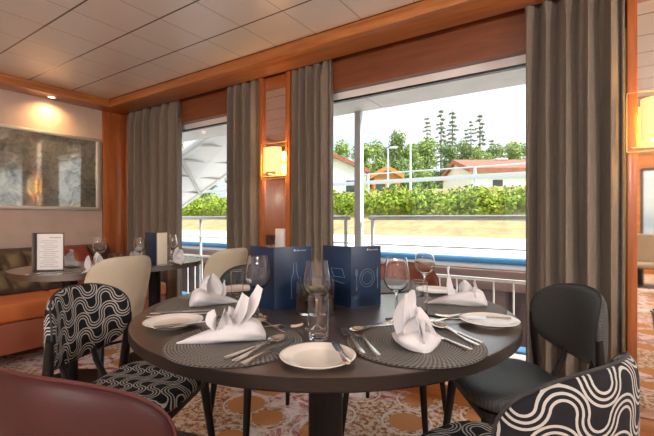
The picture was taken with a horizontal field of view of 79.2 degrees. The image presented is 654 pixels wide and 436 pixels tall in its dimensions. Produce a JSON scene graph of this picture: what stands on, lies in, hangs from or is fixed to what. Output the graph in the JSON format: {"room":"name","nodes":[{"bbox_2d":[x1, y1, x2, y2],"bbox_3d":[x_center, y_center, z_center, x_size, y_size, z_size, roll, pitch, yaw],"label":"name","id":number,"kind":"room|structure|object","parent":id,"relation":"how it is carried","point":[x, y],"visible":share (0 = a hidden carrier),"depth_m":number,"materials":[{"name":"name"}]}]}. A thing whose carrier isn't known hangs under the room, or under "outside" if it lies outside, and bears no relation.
{"room":"ship interior","nodes":[
{"label":"ship interior","id":0,"kind":"room"},
{"bbox_2d":[0,89,126,248],"bbox_3d":[-4.351,-0.084,1.532,0.100,2.320,7.520,0,0,34],"label":"wall","id":1,"kind":"structure","parent":0,"point":[17,226],"depth_m":3.87,"materials":[{"name":"beige paint"}]},
{"bbox_2d":[0,123,99,209],"bbox_3d":[-2.953,-0.464,3.508,0.035,0.764,1.810,0,0,34],"label":"mirror","id":2,"kind":"object","parent":1,"relation":"attached to","point":[40,169],"visible":1,"depth_m":3.84,"materials":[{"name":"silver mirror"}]},
{"bbox_2d":[0,73,108,109],"bbox_3d":[-4.310,-1.204,1.306,0.220,0.080,6.990,0,0,34],"label":"trim","id":3,"kind":"structure","parent":1,"relation":"attached to","point":[7,82],"depth_m":3.72,"materials":[{"name":"brown wood"}]},
{"bbox_2d":[102,111,124,256],"bbox_3d":[-2.368,-0.044,4.389,0.030,2.240,0.245,0,0,34],"label":"trim","id":4,"kind":"structure","parent":1,"relation":"attached to","point":[113,124],"depth_m":4.37,"materials":[{"name":"brown wood"}]},
{"bbox_2d":[100,0,550,114],"bbox_3d":[0.771,-1.204,2.256,7.620,0.080,0.250,0,0,34],"label":"trim","id":5,"kind":"structure","parent":1,"relation":"attached to","point":[423,17],"depth_m":2.69,"materials":[{"name":"brown wood"}]},
{"bbox_2d":[125,0,651,419],"bbox_3d":[0.893,-0.084,2.439,7.620,2.320,0.190,0,0,34],"label":"wood paneling","id":6,"kind":"structure","parent":1,"relation":"in","point":[501,36],"depth_m":2.53,"materials":[{"name":"brown wood"}]},
{"bbox_2d":[182,116,226,132],"bbox_3d":[-1.322,0.009,3.992,1.970,1.935,0.045,0,0,34],"label":"window","id":7,"kind":"structure","parent":6,"relation":"attached to","point":[220,121],"depth_m":3.90,"materials":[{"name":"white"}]},
{"bbox_2d":[264,74,284,246],"bbox_3d":[-0.420,-0.094,3.231,0.243,2.130,0.006,0,0,34],"label":"mirror panel","id":8,"kind":"object","parent":6,"relation":"attached to","point":[274,87],"visible":0.5,"depth_m":3.23,"materials":[{"name":"beige"}]},
{"bbox_2d":[261,141,287,179],"bbox_3d":[-0.430,-0.459,3.157,0.280,0.288,0.128,0,0,34],"label":"wall sconce","id":9,"kind":"object","parent":8,"relation":"attached to","point":[272,156],"visible":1,"depth_m":3.10,"materials":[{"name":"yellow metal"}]},
{"bbox_2d":[275,229,284,246],"bbox_3d":[-0.372,0.171,3.173,0.090,0.170,0.038,0,0,34],"label":"switch box","id":10,"kind":"object","parent":8,"relation":"attached to","point":[279,233],"visible":0.8,"depth_m":3.15,"materials":[{"name":"white paint"}]},
{"bbox_2d":[333,28,625,351],"bbox_3d":[0.675,0.009,2.621,2.115,1.935,0.110,0,0,34],"label":"window frame","id":11,"kind":"structure","parent":6,"relation":"attached to","point":[516,62],"depth_m":2.56,"materials":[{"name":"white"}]},
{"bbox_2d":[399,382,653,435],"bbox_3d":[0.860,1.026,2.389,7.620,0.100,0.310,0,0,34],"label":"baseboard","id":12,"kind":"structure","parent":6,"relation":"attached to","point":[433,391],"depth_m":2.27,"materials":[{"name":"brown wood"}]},
{"bbox_2d":[637,0,653,419],"bbox_3d":[1.620,-0.094,1.870,0.238,2.130,0.006,0,0,34],"label":"mirror panel","id":13,"kind":"object","parent":6,"relation":"attached to","point":[645,8],"visible":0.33,"depth_m":1.92,"materials":[{"name":"beige"}]},
{"bbox_2d":[626,90,653,152],"bbox_3d":[1.562,-0.459,1.829,0.280,0.288,0.128,0,0,34],"label":"wall sconce","id":14,"kind":"object","parent":13,"relation":"attached to","point":[646,104],"visible":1,"depth_m":1.84,"materials":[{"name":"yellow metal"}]},
{"bbox_2d":[0,0,422,99],"bbox_3d":[-1.140,-1.274,-0.610,7.820,0.060,7.520,0,0,34],"label":"ceiling","id":15,"kind":"structure","parent":0,"point":[107,49],"depth_m":2.66,"materials":[{"name":"tile"}]},
{"bbox_3d":[0.902,-1.222,2.361,7.520,0.025,0.026,0,0,34],"label":"trim","id":16,"kind":"structure","parent":15,"relation":"attached to","visible":0},
{"bbox_2d":[127,100,181,299],"bbox_3d":[-1.836,-0.124,4.187,0.883,2.172,0.143,0,0,34],"label":"curtain","id":17,"kind":"object","parent":16,"relation":"hanging from","point":[154,134],"visible":0.64,"depth_m":4.11,"materials":[{"name":"beige fabric"}]},
{"bbox_2d":[227,78,259,263],"bbox_3d":[-0.721,-0.124,3.440,0.387,2.171,0.120,0,0,34],"label":"curtain","id":18,"kind":"object","parent":16,"relation":"hanging from","point":[242,98],"visible":0.56,"depth_m":3.42,"materials":[{"name":"beige fabric"}]},
{"bbox_2d":[291,59,333,259],"bbox_3d":[-0.116,-0.124,3.033,0.373,2.171,0.110,0,0,32],"label":"curtain","id":19,"kind":"object","parent":16,"relation":"hanging from","point":[312,224],"visible":0.61,"depth_m":3.02,"materials":[{"name":"beige fabric"}]},
{"bbox_2d":[525,0,624,378],"bbox_3d":[1.296,-0.124,2.086,0.458,2.171,0.168,0,0,34],"label":"curtain","id":20,"kind":"object","parent":16,"relation":"hanging from","point":[575,88],"visible":0.79,"depth_m":2.07,"materials":[{"name":"beige fabric"}]},
{"bbox_2d":[0,343,480,435],"bbox_3d":[-1.140,1.106,-0.610,7.820,0.060,7.520,0,0,34],"label":"floor","id":21,"kind":"structure","parent":0,"point":[391,412],"depth_m":2.20,"materials":[{"name":"carpet"}]},
{"bbox_2d":[0,244,165,355],"bbox_3d":[-2.874,0.676,2.692,1.060,0.800,3.290,0,0,34],"label":"banquette","id":22,"kind":"object","parent":21,"relation":"on","point":[23,304],"visible":0.27,"depth_m":2.99,"materials":[{"name":"orange leather"}]},
{"bbox_2d":[0,247,61,295],"bbox_3d":[-2.769,0.441,3.244,0.572,0.330,0.915,0,0,34],"label":"cushion","id":23,"kind":"object","parent":22,"relation":"on","point":[10,258],"depth_m":3.34,"materials":[{"name":"brown fabric"}]},
{"bbox_2d":[64,245,92,283],"bbox_3d":[-2.411,0.441,3.781,0.572,0.330,0.365,0,0,34],"label":"cushion","id":24,"kind":"object","parent":22,"relation":"on","point":[80,252],"depth_m":3.88,"materials":[{"name":"red fabric"}]},
{"bbox_2d":[84,244,111,258],"bbox_3d":[-2.251,0.441,4.022,0.572,0.330,0.205,0,0,34],"label":"cushion","id":25,"kind":"object","parent":22,"relation":"on","point":[104,255],"depth_m":4.02,"materials":[{"name":"brown fabric"}]},
{"bbox_2d":[0,366,201,435],"bbox_3d":[-0.403,0.665,0.866,0.472,0.826,0.520,0,0,19],"label":"dining chair","id":26,"kind":"object","parent":21,"relation":"on","point":[30,404],"visible":1,"depth_m":0.62,"materials":[{"name":"red leather"}]},
{"bbox_2d":[6,256,200,382],"bbox_3d":[-1.504,0.701,2.818,0.770,0.750,1.220,0,0,34],"label":"table","id":27,"kind":"object","parent":21,"relation":"on","point":[154,286],"visible":0.19,"depth_m":2.60,"materials":[{"name":"brown wood"}]},
{"bbox_2d":[32,233,63,271],"bbox_3d":[-1.700,0.208,2.427,0.165,0.236,0.080,0,0,-9],"label":"menu stand","id":28,"kind":"object","parent":27,"relation":"on","point":[47,248],"visible":1,"depth_m":2.41,"materials":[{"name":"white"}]},
{"bbox_2d":[64,249,80,266],"bbox_3d":[-1.728,0.267,2.628,0.160,0.118,0.088,0,0,-10],"label":"napkin","id":29,"kind":"object","parent":27,"relation":"on","point":[69,259],"visible":0.7,"depth_m":2.61,"materials":[{"name":"white fabric"}]},
{"bbox_2d":[82,252,102,272],"bbox_3d":[-1.419,0.267,2.400,0.087,0.117,0.160,0,0,20],"label":"napkin","id":30,"kind":"object","parent":27,"relation":"on","point":[97,257],"visible":0.59,"depth_m":2.39,"materials":[{"name":"white fabric"}]},
{"bbox_2d":[92,237,106,254],"bbox_3d":[-1.483,0.225,2.575,0.083,0.200,0.083,0,0,34],"label":"wine glass","id":31,"kind":"object","parent":27,"relation":"on","point":[99,245],"visible":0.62,"depth_m":2.55,"materials":[{"name":"white"}]},
{"bbox_2d":[133,237,145,254],"bbox_3d":[-1.315,0.230,2.769,0.079,0.190,0.079,0,0,34],"label":"wine glass","id":32,"kind":"object","parent":27,"relation":"on","point":[139,245],"visible":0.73,"depth_m":2.74,"materials":[{"name":"white"}]},
{"bbox_2d":[145,232,166,264],"bbox_3d":[-1.232,0.215,2.820,0.189,0.222,0.076,0,0,34],"label":"menu card","id":33,"kind":"object","parent":27,"relation":"on","point":[156,243],"visible":0.89,"depth_m":2.78,"materials":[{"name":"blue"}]},
{"bbox_2d":[167,235,176,261],"bbox_3d":[-1.165,0.225,2.960,0.083,0.200,0.083,0,0,34],"label":"wine glass","id":34,"kind":"object","parent":27,"relation":"on","point":[171,239],"visible":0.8,"depth_m":2.93,"materials":[{"name":"white"}]},
{"bbox_2d":[172,247,183,264],"bbox_3d":[-1.055,0.266,2.824,0.087,0.119,0.160,0,0,-30],"label":"napkin","id":35,"kind":"object","parent":27,"relation":"on","point":[178,256],"visible":1,"depth_m":2.80,"materials":[{"name":"white fabric"}]},
{"bbox_2d":[66,255,150,378],"bbox_3d":[-1.264,0.647,2.345,0.485,0.863,0.440,0,0,34],"label":"tub chair","id":36,"kind":"object","parent":21,"relation":"on","point":[129,274],"visible":0.3,"depth_m":2.24,"materials":[{"name":"beige fabric"}]},
{"bbox_2d":[42,283,214,435],"bbox_3d":[-0.720,0.665,1.453,0.520,0.826,0.472,0,0,7],"label":"dining chair","id":37,"kind":"object","parent":21,"relation":"on","point":[82,319],"visible":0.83,"depth_m":1.47,"materials":[{"name":"black fabric"}]},
{"bbox_2d":[203,248,247,279],"bbox_3d":[-0.789,0.647,2.930,0.485,0.863,0.440,0,0,34],"label":"tub chair","id":38,"kind":"object","parent":21,"relation":"on","point":[219,262],"visible":0.17,"depth_m":2.77,"materials":[{"name":"beige leather"}]},
{"bbox_2d":[210,264,289,435],"bbox_3d":[-0.297,0.665,1.959,0.472,0.826,0.520,0,0,-31],"label":"dining chair","id":39,"kind":"object","parent":21,"relation":"on","point":[226,276],"visible":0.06,"depth_m":2.00,"materials":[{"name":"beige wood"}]},
{"bbox_2d":[128,284,522,435],"bbox_3d":[-0.005,0.701,1.454,1.300,0.750,1.300,0,0,-20],"label":"round table","id":40,"kind":"object","parent":21,"relation":"on","point":[325,388],"visible":0.51,"depth_m":0.96,"materials":[{"name":"black wood"}]},
{"bbox_2d":[142,313,203,329],"bbox_3d":[-0.466,0.317,1.200,0.174,0.017,0.174,0,0,34],"label":"bread plate","id":41,"kind":"object","parent":40,"relation":"on","point":[174,318],"visible":0.86,"depth_m":1.22,"materials":[{"name":"beige ceramic"}]},
{"bbox_2d":[153,321,204,328],"bbox_3d":[-0.414,0.305,1.134,0.154,0.006,0.018,0,0,-30],"label":"knife","id":42,"kind":"object","parent":41,"relation":"on","point":[178,324],"visible":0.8,"depth_m":1.12,"materials":[{"name":"silver metal"}]},
{"bbox_2d":[154,296,239,318],"bbox_3d":[-0.440,0.324,1.450,0.355,0.004,0.355,0,0,-42],"label":"placemat","id":43,"kind":"object","parent":40,"relation":"on","point":[183,304],"visible":0.32,"depth_m":1.42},
{"bbox_2d":[189,273,237,306],"bbox_3d":[-0.416,0.262,1.466,0.180,0.118,0.095,0,0,-25],"label":"napkin","id":44,"kind":"object","parent":43,"relation":"on","point":[211,291],"visible":1,"depth_m":1.45,"materials":[{"name":"white fabric"}]},
{"bbox_2d":[162,324,303,367],"bbox_3d":[-0.238,0.324,1.030,0.355,0.004,0.355,0,0,34],"label":"placemat","id":45,"kind":"object","parent":40,"relation":"on","point":[193,355],"visible":0.7,"depth_m":0.96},
{"bbox_2d":[176,284,265,343],"bbox_3d":[-0.273,0.249,1.026,0.225,0.146,0.087,0,0,-10],"label":"napkin","id":46,"kind":"object","parent":45,"relation":"on","point":[237,324],"visible":1,"depth_m":1.01,"materials":[{"name":"white fabric"}]},
{"bbox_2d":[223,338,279,359],"bbox_3d":[-0.175,0.319,0.980,0.018,0.006,0.205,0,0,34],"label":"knife","id":47,"kind":"object","parent":45,"relation":"on","point":[235,354],"visible":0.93,"depth_m":0.94,"materials":[{"name":"silver metal"}]},
{"bbox_2d":[232,334,285,361],"bbox_3d":[-0.162,0.316,0.971,0.039,0.012,0.203,0,0,27],"label":"spoon","id":48,"kind":"object","parent":45,"relation":"on","point":[281,336],"visible":1,"depth_m":0.96,"materials":[{"name":"silver metal"}]},
{"bbox_2d":[268,334,285,341],"bbox_3d":[-0.130,0.317,1.034,0.039,0.008,0.062,0,0,27],"label":"bowl","id":49,"kind":"object","parent":48,"relation":"on","point":[281,336],"depth_m":1.04,"materials":[{"name":"silver metal"}]},
{"bbox_2d":[240,339,294,365],"bbox_3d":[-0.136,0.319,0.951,0.018,0.006,0.205,0,0,29],"label":"knife","id":50,"kind":"object","parent":45,"relation":"on","point":[247,361],"visible":1,"depth_m":0.92,"materials":[{"name":"silver metal"}]},
{"bbox_2d":[230,269,243,296],"bbox_3d":[-0.371,0.271,1.630,0.054,0.110,0.054,0,0,34],"label":"water glass","id":51,"kind":"object","parent":40,"relation":"on","point":[237,276],"visible":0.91,"depth_m":1.61,"materials":[{"name":"white"}]},
{"bbox_2d":[245,255,270,317],"bbox_3d":[-0.229,0.225,1.312,0.083,0.200,0.083,0,0,34],"label":"wine glass","id":52,"kind":"object","parent":40,"relation":"on","point":[257,269],"visible":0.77,"depth_m":1.28,"materials":[{"name":"white"}]},
{"bbox_2d":[250,245,310,310],"bbox_3d":[-0.179,0.215,1.431,0.233,0.222,0.093,0,0,6],"label":"menu card","id":53,"kind":"object","parent":40,"relation":"on","point":[286,264],"visible":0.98,"depth_m":1.41,"materials":[{"name":"blue paper"}]},
{"bbox_2d":[294,278,334,315],"bbox_3d":[-0.042,0.272,1.372,0.143,0.108,0.143,0,0,34],"label":"glass","id":54,"kind":"object","parent":40,"relation":"on","point":[301,297],"visible":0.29,"depth_m":1.33,"materials":[{"name":"white"}]},
{"bbox_2d":[303,259,330,330],"bbox_3d":[-0.030,0.225,1.162,0.083,0.200,0.083,0,0,34],"label":"wine glass","id":55,"kind":"object","parent":40,"relation":"on","point":[316,278],"visible":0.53,"depth_m":1.13,"materials":[{"name":"white"}]},
{"bbox_2d":[279,342,355,369],"bbox_3d":[-0.021,0.317,0.900,0.174,0.017,0.174,0,0,34],"label":"bread plate","id":56,"kind":"object","parent":40,"relation":"on","point":[309,355],"visible":0.88,"depth_m":0.91,"materials":[{"name":"beige ceramic"}]},
{"bbox_2d":[331,341,350,363],"bbox_3d":[0.030,0.305,0.906,0.018,0.006,0.154,0,0,-10],"label":"knife","id":57,"kind":"object","parent":56,"relation":"on","point":[336,345],"visible":1,"depth_m":0.89,"materials":[{"name":"silver metal"}]},
{"bbox_2d":[308,292,328,340],"bbox_3d":[-0.024,0.266,1.068,0.058,0.120,0.058,0,0,34],"label":"water glass","id":58,"kind":"object","parent":40,"relation":"on","point":[318,302],"visible":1,"depth_m":1.04,"materials":[{"name":"clear glass"}]},
{"bbox_2d":[323,245,380,307],"bbox_3d":[0.089,0.215,1.465,0.220,0.222,0.080,0,0,7],"label":"menu card","id":59,"kind":"object","parent":40,"relation":"on","point":[356,271],"visible":0.97,"depth_m":1.46,"materials":[{"name":"blue"}]},
{"bbox_2d":[381,280,409,292],"bbox_3d":[0.235,0.324,1.880,0.355,0.004,0.355,0,0,3],"label":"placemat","id":60,"kind":"object","parent":40,"relation":"on","point":[384,289],"visible":0.11,"depth_m":1.78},
{"bbox_2d":[383,256,409,320],"bbox_3d":[0.222,0.225,1.262,0.083,0.200,0.083,0,0,34],"label":"wine glass","id":61,"kind":"object","parent":40,"relation":"on","point":[396,277],"visible":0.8,"depth_m":1.23,"materials":[{"name":"white"}]},
{"bbox_2d":[346,325,487,368],"bbox_3d":[0.226,0.324,1.025,0.355,0.004,0.355,0,0,8],"label":"placemat","id":62,"kind":"object","parent":40,"relation":"on","point":[447,355],"visible":0.73,"depth_m":0.94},
{"bbox_2d":[341,327,364,354],"bbox_3d":[0.066,0.317,1.031,0.025,0.009,0.204,0,0,-9],"label":"fork","id":63,"kind":"object","parent":62,"relation":"on","point":[358,348],"visible":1,"depth_m":0.99,"materials":[{"name":"silver metal"}]},
{"bbox_2d":[352,329,380,355],"bbox_3d":[0.099,0.317,1.019,0.025,0.009,0.204,0,0,-11],"label":"fork","id":64,"kind":"object","parent":62,"relation":"on","point":[372,349],"visible":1,"depth_m":0.98,"materials":[{"name":"silver metal"}]},
{"bbox_2d":[350,323,393,331],"bbox_3d":[0.134,0.316,1.149,0.162,0.012,0.039,0,0,-33],"label":"spoon","id":65,"kind":"object","parent":62,"relation":"on","point":[356,328],"visible":0.99,"depth_m":1.14,"materials":[{"name":"silver metal"}]},
{"bbox_2d":[391,290,440,352],"bbox_3d":[0.200,0.251,1.008,0.112,0.141,0.165,0,0,-35],"label":"napkin","id":66,"kind":"object","parent":62,"relation":"on","point":[415,332],"visible":1,"depth_m":0.97,"materials":[{"name":"white fabric"}]},
{"bbox_2d":[432,322,479,345],"bbox_3d":[0.349,0.316,1.087,0.039,0.012,0.203,0,0,-17],"label":"spoon","id":67,"kind":"object","parent":62,"relation":"on","point":[435,324],"visible":1,"depth_m":1.09,"materials":[{"name":"silver metal"}]},
{"bbox_2d":[432,322,447,328],"bbox_3d":[0.329,0.317,1.154,0.039,0.008,0.062,0,0,-17],"label":"bowl","id":68,"kind":"object","parent":67,"relation":"on","point":[438,325],"depth_m":1.16,"materials":[{"name":"metal"}]},
{"bbox_2d":[441,336,472,351],"bbox_3d":[0.309,0.319,1.045,0.018,0.006,0.205,0,0,-23],"label":"knife","id":69,"kind":"object","parent":62,"relation":"on","point":[464,347],"visible":0.59,"depth_m":0.99,"materials":[{"name":"silver metal"}]},
{"bbox_2d":[410,279,427,313],"bbox_3d":[0.302,0.266,1.300,0.058,0.120,0.058,0,0,34],"label":"water glass","id":70,"kind":"object","parent":40,"relation":"on","point":[420,286],"visible":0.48,"depth_m":1.27,"materials":[{"name":"white"}]},
{"bbox_2d":[414,248,434,296],"bbox_3d":[0.405,0.225,1.640,0.083,0.200,0.083,0,0,34],"label":"wine glass","id":71,"kind":"object","parent":40,"relation":"on","point":[424,263],"visible":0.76,"depth_m":1.61,"materials":[{"name":"white"}]},
{"bbox_2d":[428,286,455,294],"bbox_3d":[0.470,0.317,1.715,0.174,0.017,0.174,0,0,34],"label":"bread plate","id":72,"kind":"object","parent":40,"relation":"on","point":[432,290],"visible":0.62,"depth_m":1.74,"materials":[{"name":"beige ceramic"}]},
{"bbox_2d":[427,297,506,317],"bbox_3d":[0.462,0.324,1.440,0.355,0.004,0.355,0,0,29],"label":"placemat","id":73,"kind":"object","parent":40,"relation":"on","point":[491,307],"visible":0.38,"depth_m":1.39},
{"bbox_2d":[427,266,486,306],"bbox_3d":[0.478,0.250,1.464,0.215,0.144,0.083,0,0,12],"label":"napkin","id":74,"kind":"object","parent":73,"relation":"on","point":[469,296],"visible":0.97,"depth_m":1.44,"materials":[{"name":"white fabric"}]},
{"bbox_2d":[459,312,520,328],"bbox_3d":[0.498,0.317,1.212,0.174,0.017,0.174,0,0,34],"label":"bread plate","id":75,"kind":"object","parent":40,"relation":"on","point":[490,323],"visible":0.95,"depth_m":1.21,"materials":[{"name":"beige ceramic"}]},
{"bbox_2d":[343,262,445,435],"bbox_3d":[0.356,0.665,2.064,0.472,0.826,0.520,0,0,23],"label":"dining chair","id":76,"kind":"object","parent":21,"relation":"on","point":[432,278],"visible":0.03,"depth_m":2.12,"materials":[{"name":"leather"}]},
{"bbox_2d":[443,283,607,424],"bbox_3d":[0.729,0.665,1.476,0.520,0.826,0.472,0,0,0],"label":"dining chair","id":77,"kind":"object","parent":21,"relation":"on","point":[573,317],"visible":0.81,"depth_m":1.48,"materials":[{"name":"grey fabric"}]},
{"bbox_2d":[419,352,639,435],"bbox_3d":[0.380,0.665,0.898,0.472,0.826,0.520,0,0,-32],"label":"dining chair","id":78,"kind":"object","parent":21,"relation":"on","point":[604,400],"visible":1,"depth_m":0.65,"materials":[{"name":"black fabric"}]},
{"bbox_2d":[182,68,525,141],"bbox_3d":[0.661,-1.054,3.153,21.588,0.060,0.740,0,0,34],"label":"ceiling","id":79,"kind":"structure","parent":0,"point":[516,77],"depth_m":3.27,"materials":[{"name":"white paint"}]},
{"bbox_2d":[509,353,525,360],"bbox_3d":[-0.809,1.103,4.194,22.000,0.145,0.840,0,0,34],"label":"deck","id":80,"kind":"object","parent":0,"point":[515,356],"depth_m":2.94,"materials":[{"name":"white"}]},
{"bbox_2d":[182,291,525,354],"bbox_3d":[-0.626,1.022,4.468,22.000,0.017,0.140,0,0,34],"label":"trim","id":81,"kind":"structure","parent":80,"relation":"on","point":[522,350],"depth_m":3.02,"materials":[{"name":"metal"}]},
{"bbox_2d":[182,216,350,293],"bbox_3d":[-1.575,0.504,5.077,4.345,1.054,0.044,0,0,34],"label":"deck railing","id":82,"kind":"object","parent":81,"relation":"on","point":[345,218],"visible":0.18,"depth_m":5.10,"materials":[{"name":"silver metal"}]},
{"bbox_2d":[354,111,363,246],"bbox_3d":[0.310,0.004,3.820,0.068,2.055,0.068,0,0,34],"label":"post","id":83,"kind":"object","parent":81,"relation":"on","point":[358,116],"visible":0.56,"depth_m":3.79,"materials":[{"name":"white metal"}]},
{"bbox_2d":[368,215,525,314],"bbox_3d":[2.044,0.504,2.664,3.955,1.054,0.044,0,0,34],"label":"deck railing","id":84,"kind":"object","parent":81,"relation":"on","point":[379,217],"visible":0.22,"depth_m":3.26,"materials":[{"name":"silver metal"}]},
{"label":"outside","id":85,"kind":"structure","parent":0,"visible":0},
{"bbox_2d":[182,263,525,346],"bbox_3d":[-2.900,1.896,8.124,46.160,2.360,0.140,0,0,34],"label":"wall","id":86,"kind":"structure","parent":85,"point":[504,299],"depth_m":4.75,"materials":[{"name":"grey metal"}]},
{"bbox_2d":[182,248,525,293],"bbox_3d":[-5.462,0.753,9.833,100.000,0.245,0.180,0,0,34],"label":"beam","id":87,"kind":"structure","parent":86,"relation":"attached to","point":[438,269],"depth_m":4.84,"materials":[{"name":"metal"}]},
{"bbox_2d":[182,246,525,270],"bbox_3d":[-5.415,0.609,9.904,100.000,0.035,0.130,0,0,34],"label":"trim","id":88,"kind":"structure","parent":86,"relation":"attached to","point":[189,247],"depth_m":5.04,"materials":[{"name":"blue paint"}]},
{"bbox_2d":[182,241,525,265],"bbox_3d":[-5.440,0.526,9.866,100.000,0.084,0.082,0,0,34],"label":"pipe","id":89,"kind":"object","parent":88,"relation":"on","point":[437,257],"visible":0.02,"depth_m":5.10,"materials":[{"name":"blue metal"}]},
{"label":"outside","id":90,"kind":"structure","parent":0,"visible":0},
{"bbox_3d":[45.503,-1.574,104.276,200.000,0.700,176.000,0,0,34],"label":"ground","id":91,"kind":"structure","parent":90,"visible":0},
{"bbox_2d":[333,139,349,158],"bbox_3d":[2.042,-6.944,63.320,5.728,11.370,6.482,0,0,4],"label":"broadleaf tree","id":92,"kind":"object","parent":91,"relation":"on","point":[341,150],"visible":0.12,"depth_m":62.40,"materials":[{"name":"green plant"}]},
{"bbox_2d":[333,153,369,192],"bbox_3d":[0.810,-3.860,44.500,6.979,5.272,9.700,0,0,0],"label":"house","id":93,"kind":"structure","parent":91,"relation":"on","point":[342,166],"depth_m":40.00,"materials":[{"name":"white paint"}]},
{"bbox_2d":[350,143,375,190],"bbox_3d":[6.321,-7.675,72.471,5.763,12.836,6.488,0,0,-25],"label":"broadleaf tree","id":94,"kind":"object","parent":91,"relation":"on","point":[368,151],"visible":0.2,"depth_m":71.98,"materials":[{"name":"green plant"}]},
{"bbox_2d":[366,140,389,172],"bbox_3d":[10.991,-8.949,82.389,8.105,15.391,9.621,0,0,-10],"label":"broadleaf tree","id":95,"kind":"object","parent":91,"relation":"on","point":[378,162],"visible":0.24,"depth_m":81.34,"materials":[{"name":"green plant"}]},
{"bbox_2d":[366,166,403,191],"bbox_3d":[5.772,-3.131,41.000,3.201,3.814,6.700,0,0,0],"label":"house","id":96,"kind":"structure","parent":91,"relation":"on","point":[384,169],"depth_m":38.00,"materials":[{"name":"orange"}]},
{"bbox_2d":[382,127,419,189],"bbox_3d":[9.894,-6.707,52.677,5.257,10.896,7.190,0,0,6],"label":"broadleaf tree","id":97,"kind":"object","parent":91,"relation":"on","point":[398,162],"visible":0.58,"depth_m":52.70,"materials":[{"name":"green plant"}]},
{"bbox_2d":[402,143,426,189],"bbox_3d":[13.182,-6.630,63.406,5.430,10.742,4.823,0,0,21],"label":"broadleaf tree","id":98,"kind":"object","parent":91,"relation":"on","point":[415,157],"visible":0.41,"depth_m":62.26,"materials":[{"name":"green plant"}]},
{"bbox_2d":[413,137,438,188],"bbox_3d":[17.536,-8.138,72.874,6.180,13.765,6.958,0,0,37],"label":"broadleaf tree","id":99,"kind":"object","parent":91,"relation":"on","point":[425,150],"visible":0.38,"depth_m":71.99,"materials":[{"name":"green plant"}]},
{"bbox_2d":[420,142,458,188],"bbox_3d":[23.961,-8.759,82.866,6.971,15.010,9.670,0,0,-38],"label":"broadleaf tree","id":100,"kind":"object","parent":91,"relation":"on","point":[447,151],"visible":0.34,"depth_m":81.62,"materials":[{"name":"green plant"}]},
{"bbox_2d":[432,109,446,171],"bbox_3d":[29.394,-14.969,102.034,6.691,27.389,6.694,0,0,3],"label":"conifer tree","id":101,"kind":"object","parent":91,"relation":"on","point":[440,111],"visible":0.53,"depth_m":101.85,"materials":[{"name":"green plant"}]},
{"bbox_2d":[444,109,459,163],"bbox_3d":[34.940,-15.814,109.935,7.943,29.080,7.940,0,0,-27],"label":"conifer tree","id":102,"kind":"object","parent":91,"relation":"on","point":[454,139],"visible":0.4,"depth_m":109.88,"materials":[{"name":"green plant"}]},
{"bbox_2d":[455,139,475,159],"bbox_3d":[18.071,-5.955,52.488,6.195,9.388,4.530,0,0,-22],"label":"broadleaf tree","id":103,"kind":"object","parent":91,"relation":"on","point":[464,154],"visible":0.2,"depth_m":52.80,"materials":[{"name":"green plant"}]},
{"bbox_2d":[473,115,485,159],"bbox_3d":[36.367,-13.250,94.033,6.540,23.951,6.542,0,0,2],"label":"conifer tree","id":104,"kind":"object","parent":91,"relation":"on","point":[480,135],"visible":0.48,"depth_m":93.76,"materials":[{"name":"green plant"}]},
{"bbox_2d":[439,158,525,188],"bbox_3d":[17.909,-3.642,40.500,10.088,4.836,9.700,0,0,0],"label":"house","id":105,"kind":"structure","parent":91,"relation":"on","point":[521,180],"depth_m":36.79,"materials":[{"name":"white paint"}]},
{"bbox_2d":[473,146,491,159],"bbox_3d":[24.506,-6.458,63.101,5.927,10.396,5.237,0,0,38],"label":"broadleaf tree","id":106,"kind":"object","parent":91,"relation":"on","point":[479,152],"visible":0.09,"depth_m":62.40,"materials":[{"name":"green plant"}]},
{"bbox_2d":[482,143,505,159],"bbox_3d":[32.042,-7.685,73.575,8.282,12.856,5.971,0,0,9],"label":"broadleaf tree","id":107,"kind":"object","parent":91,"relation":"on","point":[496,149],"visible":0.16,"depth_m":72.58,"materials":[{"name":"green plant"}]},
{"bbox_2d":[498,141,524,159],"bbox_3d":[38.298,-8.744,82.745,6.726,14.981,7.604,0,0,24],"label":"broadleaf tree","id":108,"kind":"object","parent":91,"relation":"on","point":[511,151],"visible":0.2,"depth_m":81.70,"materials":[{"name":"green plant"}]},
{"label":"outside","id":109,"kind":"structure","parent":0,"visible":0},
{"bbox_2d":[182,230,525,266],"bbox_3d":[-3.867,1.796,12.225,100.000,2.560,5.550,0,0,34],"label":"quay","id":110,"kind":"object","parent":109,"point":[504,243],"visible":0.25,"depth_m":7.99,"materials":[{"name":"concrete"}]},
{"bbox_2d":[182,135,226,207],"bbox_3d":[-2.610,0.259,8.231,6.372,4.515,2.320,0,0,34],"label":"canopy","id":111,"kind":"object","parent":110,"relation":"on","point":[204,161],"visible":0.16,"depth_m":7.95,"materials":[{"name":"grey fabric"}]},
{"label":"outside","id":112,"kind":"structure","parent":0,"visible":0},
{"bbox_3d":[2.888,-1.249,22.354,100.000,0.050,7.600,0,0,34],"label":"road","id":113,"kind":"object","parent":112,"visible":0},
{"bbox_2d":[205,163,525,197],"bbox_3d":[-0.521,-1.689,20.847,56.000,0.930,0.170,0,0,34],"label":"guard rail","id":114,"kind":"object","parent":113,"relation":"on","point":[474,176],"visible":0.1,"depth_m":17.29,"materials":[{"name":"white metal"}]},
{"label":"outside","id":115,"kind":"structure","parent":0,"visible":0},
{"bbox_2d":[182,185,525,238],"bbox_3d":[-0.774,-0.354,16.863,100.000,1.740,5.600,0,0,34],"label":"ground","id":116,"kind":"structure","parent":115,"point":[508,229],"depth_m":12.57,"materials":[{"name":"beige plant"}]},
{"bbox_2d":[182,183,525,215],"bbox_3d":[-1.041,-0.506,17.813,31.988,1.954,2.435,0,0,34],"label":"hedge","id":117,"kind":"object","parent":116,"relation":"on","point":[417,198],"visible":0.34,"depth_m":14.38,"materials":[{"name":"green plant"}]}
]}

